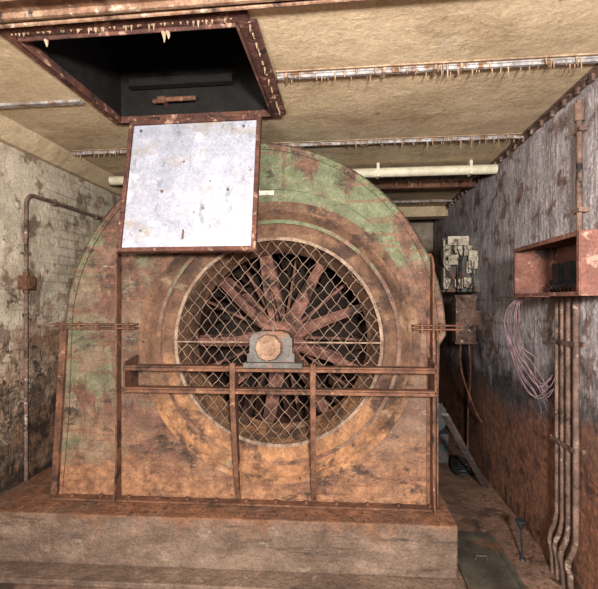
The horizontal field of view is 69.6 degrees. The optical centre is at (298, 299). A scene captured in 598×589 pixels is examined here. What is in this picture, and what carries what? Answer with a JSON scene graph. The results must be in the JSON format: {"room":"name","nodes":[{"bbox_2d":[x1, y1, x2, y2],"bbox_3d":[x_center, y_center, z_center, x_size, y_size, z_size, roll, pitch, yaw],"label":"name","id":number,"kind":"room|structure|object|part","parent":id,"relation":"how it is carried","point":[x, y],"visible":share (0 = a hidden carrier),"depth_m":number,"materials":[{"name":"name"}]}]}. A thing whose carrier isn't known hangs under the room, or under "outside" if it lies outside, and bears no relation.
{"room":"ventilation fan room","nodes":[
{"label":"ventilation fan room","id":0,"kind":"room"},
{"bbox_2d":[0,142,120,494],"bbox_3d":[-2.241,0.140,2.598,0.200,3.120,9.100,0,0,6],"label":"wall","id":1,"kind":"structure","parent":0,"point":[58,236],"depth_m":3.37,"materials":[{"name":"paint"}]},
{"bbox_2d":[18,194,102,480],"bbox_3d":[-1.952,0.263,3.996,0.078,2.175,1.660,0,0,6],"label":"conduit pipe","id":2,"kind":"object","parent":1,"relation":"attached to","point":[26,282],"visible":0.98,"depth_m":3.21,"materials":[{"name":"orange metal"}]},
{"bbox_2d":[0,0,366,28],"bbox_3d":[-0.273,-1.195,1.678,3.567,0.050,0.200,0,0,6],"label":"ceiling beam","id":3,"kind":"structure","parent":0,"point":[10,10],"depth_m":1.76,"materials":[{"name":"brown metal"}]},
{"bbox_2d":[116,115,261,253],"bbox_3d":[-0.689,-0.738,2.729,0.885,0.891,0.212,0,0,7],"label":"frame","id":4,"kind":"object","parent":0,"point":[195,249],"visible":0.95,"depth_m":2.70,"materials":[{"name":"metal"}]},
{"bbox_2d":[122,120,256,247],"bbox_3d":[-0.690,-0.738,2.727,0.825,0.827,0.171,0,0,7],"label":"panel","id":5,"kind":"object","parent":4,"relation":"attached to","point":[217,156],"visible":0.86,"depth_m":2.72,"materials":[{"name":"paint"}]},
{"bbox_2d":[139,124,244,238],"bbox_3d":[-0.706,-0.749,2.721,0.708,0.747,0.151,0,0,7],"label":"rivets","id":6,"kind":"object","parent":5,"relation":"attached to","point":[243,125],"visible":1,"depth_m":2.68,"materials":[{"name":"grey metal"}]},
{"bbox_2d":[143,112,247,120],"bbox_3d":[-0.680,-1.185,2.814,0.700,0.051,0.026,0,0,7],"label":"hinges","id":7,"kind":"object","parent":4,"relation":"on","point":[241,113],"visible":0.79,"depth_m":2.78,"materials":[{"name":"orange metal"}]},
{"bbox_2d":[0,427,566,588],"bbox_3d":[-0.281,1.800,2.393,4.140,0.200,9.100,0,0,6],"label":"floor","id":8,"kind":"structure","parent":0,"point":[462,503],"depth_m":3.30,"materials":[{"name":"brown concrete"}]},
{"bbox_2d":[0,466,465,588],"bbox_3d":[-0.485,1.528,3.500,3.096,0.344,2.140,0,0,6],"label":"concrete plinth","id":9,"kind":"object","parent":8,"relation":"on","point":[44,540],"visible":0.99,"depth_m":2.66,"materials":[{"name":"brown concrete"}]},
{"bbox_2d":[49,142,463,513],"bbox_3d":[-0.301,0.135,3.275,2.775,2.440,1.267,0,0,4],"label":"fan","id":10,"kind":"object","parent":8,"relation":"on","point":[299,370],"visible":0.94,"depth_m":2.92,"materials":[{"name":"brown metal"}]},
{"bbox_3d":[-0.136,0.856,2.778,1.980,0.961,0.217,0,0,4],"label":"bearing support frame","id":11,"kind":"part","parent":10,"relation":"part of","materials":[{"name":"orange metal"}]},
{"bbox_2d":[438,400,447,462],"bbox_3d":[1.396,1.367,4.670,0.360,0.665,0.520,0,0,6],"label":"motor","id":12,"kind":"object","parent":8,"relation":"on","point":[442,434],"visible":0.18,"depth_m":4.49,"materials":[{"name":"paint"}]},
{"bbox_2d":[441,413,487,487],"bbox_3d":[1.347,1.238,3.438,0.050,0.890,1.088,0,0,37],"label":"bar","id":13,"kind":"object","parent":8,"relation":"on","point":[445,416],"visible":1,"depth_m":3.33,"materials":[{"name":"grey metal"}]},
{"bbox_2d":[450,455,478,474],"bbox_3d":[1.620,1.625,4.208,0.258,0.127,0.312,0,0,6],"label":"cable coil","id":14,"kind":"object","parent":8,"relation":"on","point":[455,463],"visible":0.72,"depth_m":4.17,"materials":[{"name":"black rubber"}]},
{"bbox_2d":[458,531,525,588],"bbox_3d":[1.152,1.677,2.468,0.335,0.046,1.350,0,0,6],"label":"cover plate","id":15,"kind":"object","parent":8,"relation":"on","point":[482,564],"visible":0.88,"depth_m":2.74,"materials":[{"name":"grey metal"}]},
{"bbox_2d":[448,436,560,588],"bbox_3d":[1.620,1.696,4.002,0.274,0.013,3.706,0,0,6],"label":"rubble","id":16,"kind":"object","parent":8,"relation":"on","point":[531,558],"visible":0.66,"depth_m":3.15,"materials":[{"name":"brown stone"}]},
{"bbox_2d":[515,517,525,561],"bbox_3d":[1.450,1.569,2.814,0.064,0.262,0.064,0,0,-39],"label":"spike","id":17,"kind":"object","parent":8,"relation":"on","point":[521,522],"visible":1,"depth_m":2.81,"materials":[{"name":"metal"}]},
{"bbox_2d":[0,0,597,219],"bbox_3d":[-0.281,-1.265,2.393,3.740,0.310,8.700,0,0,6],"label":"ceiling","id":18,"kind":"structure","parent":0,"point":[369,32],"depth_m":2.48,"materials":[{"name":"beige concrete"}]},
{"bbox_2d":[0,99,82,108],"bbox_3d":[-1.630,-1.213,2.665,0.600,0.014,0.040,0,0,6],"label":"strip","id":19,"kind":"object","parent":18,"relation":"attached to","point":[58,102],"depth_m":2.65,"materials":[{"name":"grey metal"}]},
{"bbox_2d":[0,10,285,124],"bbox_3d":[-0.720,-1.212,2.383,1.180,0.044,1.040,0,0,6],"label":"frame","id":20,"kind":"object","parent":18,"relation":"attached to","point":[240,19],"depth_m":1.97,"materials":[{"name":"brown metal"}]},
{"bbox_2d":[30,28,267,116],"bbox_3d":[-0.735,-1.696,2.385,1.160,0.928,1.050,0,0,6],"label":"ceiling hatch shaft","id":21,"kind":"object","parent":18,"relation":"attached to","point":[126,72],"visible":0.59,"depth_m":2.83,"materials":[{"name":"black metal"}]},
{"bbox_2d":[11,18,280,114],"bbox_3d":[-0.711,-1.175,2.354,1.098,0.061,0.944,0,0,6],"label":"drip","id":22,"kind":"object","parent":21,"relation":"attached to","point":[164,33],"visible":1,"depth_m":1.91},
{"bbox_2d":[152,95,195,106],"bbox_3d":[-0.809,-1.301,2.804,0.291,0.046,0.092,0,0,6],"label":"latch bolt","id":23,"kind":"object","parent":21,"relation":"attached to","point":[160,99],"visible":1,"depth_m":2.77,"materials":[{"name":"orange metal"}]},
{"bbox_2d":[70,133,523,158],"bbox_3d":[-0.103,-1.174,3.370,3.550,0.092,0.092,0,0,6],"label":"strip","id":24,"kind":"object","parent":18,"relation":"attached to","point":[469,138],"depth_m":3.27,"materials":[{"name":"metal"}]},
{"bbox_2d":[108,160,497,184],"bbox_3d":[-0.040,-1.160,3.946,3.555,0.120,0.090,0,0,6],"label":"ceiling pipe","id":25,"kind":"object","parent":18,"relation":"attached to","point":[469,169],"depth_m":3.80,"materials":[{"name":"beige metal"}]},
{"bbox_2d":[391,199,452,207],"bbox_3d":[0.112,-1.174,5.419,3.550,0.092,0.092,0,0,6],"label":"strip","id":26,"kind":"object","parent":18,"relation":"attached to","point":[429,200],"depth_m":5.25,"materials":[{"name":"grey metal"}]},
{"bbox_2d":[398,206,447,219],"bbox_3d":[0.167,-1.155,5.865,3.567,0.130,0.200,0,0,6],"label":"ceiling beam","id":27,"kind":"structure","parent":18,"relation":"attached to","point":[426,212],"depth_m":5.61,"materials":[{"name":"beige concrete"}]},
{"bbox_2d":[366,175,479,184],"bbox_3d":[0.004,-1.174,4.395,3.551,0.092,0.092,0,0,6],"label":"strip","id":28,"kind":"object","parent":18,"relation":"attached to","point":[451,177],"depth_m":4.25,"materials":[{"name":"brown metal"}]},
{"bbox_2d":[373,181,475,190],"bbox_3d":[0.036,-1.190,4.612,3.567,0.060,0.080,0,0,6],"label":"ceiling beam","id":29,"kind":"structure","parent":18,"relation":"attached to","point":[438,184],"depth_m":4.45,"materials":[{"name":"brown metal"}]},
{"bbox_2d":[276,53,597,82],"bbox_3d":[0.719,-1.180,2.248,1.680,0.081,0.092,0,0,6],"label":"strip","id":30,"kind":"object","parent":18,"relation":"attached to","point":[459,67],"depth_m":2.23,"materials":[{"name":"metal"}]},
{"bbox_2d":[408,220,432,255],"bbox_3d":[0.184,0.140,6.818,3.740,3.120,0.200,0,0,6],"label":"wall","id":31,"kind":"structure","parent":0,"point":[423,228],"depth_m":6.54,"materials":[{"name":"paint"}]},
{"bbox_2d":[433,77,597,588],"bbox_3d":[1.678,0.140,2.187,0.200,3.120,9.100,0,0,6],"label":"wall","id":32,"kind":"structure","parent":0,"point":[531,197],"depth_m":3.20,"materials":[{"name":"paint"}]},
{"bbox_2d":[441,236,482,449],"bbox_3d":[1.600,0.535,4.333,0.396,2.311,0.564,0,0,6],"label":"panel","id":33,"kind":"object","parent":32,"relation":"attached to","point":[460,255],"visible":0.99,"depth_m":4.18,"materials":[{"name":"grey metal"}]},
{"bbox_2d":[430,64,597,221],"bbox_3d":[1.556,-1.195,2.199,0.045,0.050,8.700,0,0,6],"label":"trim","id":34,"kind":"structure","parent":32,"relation":"attached to","point":[591,75],"depth_m":2.84,"materials":[{"name":"brown metal"}]},
{"bbox_2d":[499,229,597,412],"bbox_3d":[1.434,0.197,2.418,0.328,1.054,0.830,0,0,6],"label":"junction box","id":35,"kind":"object","parent":32,"relation":"attached to","point":[565,265],"visible":1,"depth_m":2.62,"materials":[{"name":"red metal"}]},
{"bbox_2d":[547,297,584,588],"bbox_3d":[1.582,0.842,2.564,0.063,1.714,0.330,0,0,6],"label":"conduit pipes","id":36,"kind":"object","parent":32,"relation":"attached to","point":[567,344],"visible":1,"depth_m":2.50,"materials":[{"name":"brown metal"}]},
{"bbox_2d":[572,99,587,229],"bbox_3d":[1.570,-0.728,2.409,0.054,0.785,0.080,0,0,6],"label":"conduit pipe","id":37,"kind":"object","parent":32,"relation":"attached to","point":[579,106],"visible":0.9,"depth_m":2.40,"materials":[{"name":"brown metal"}]}
]}

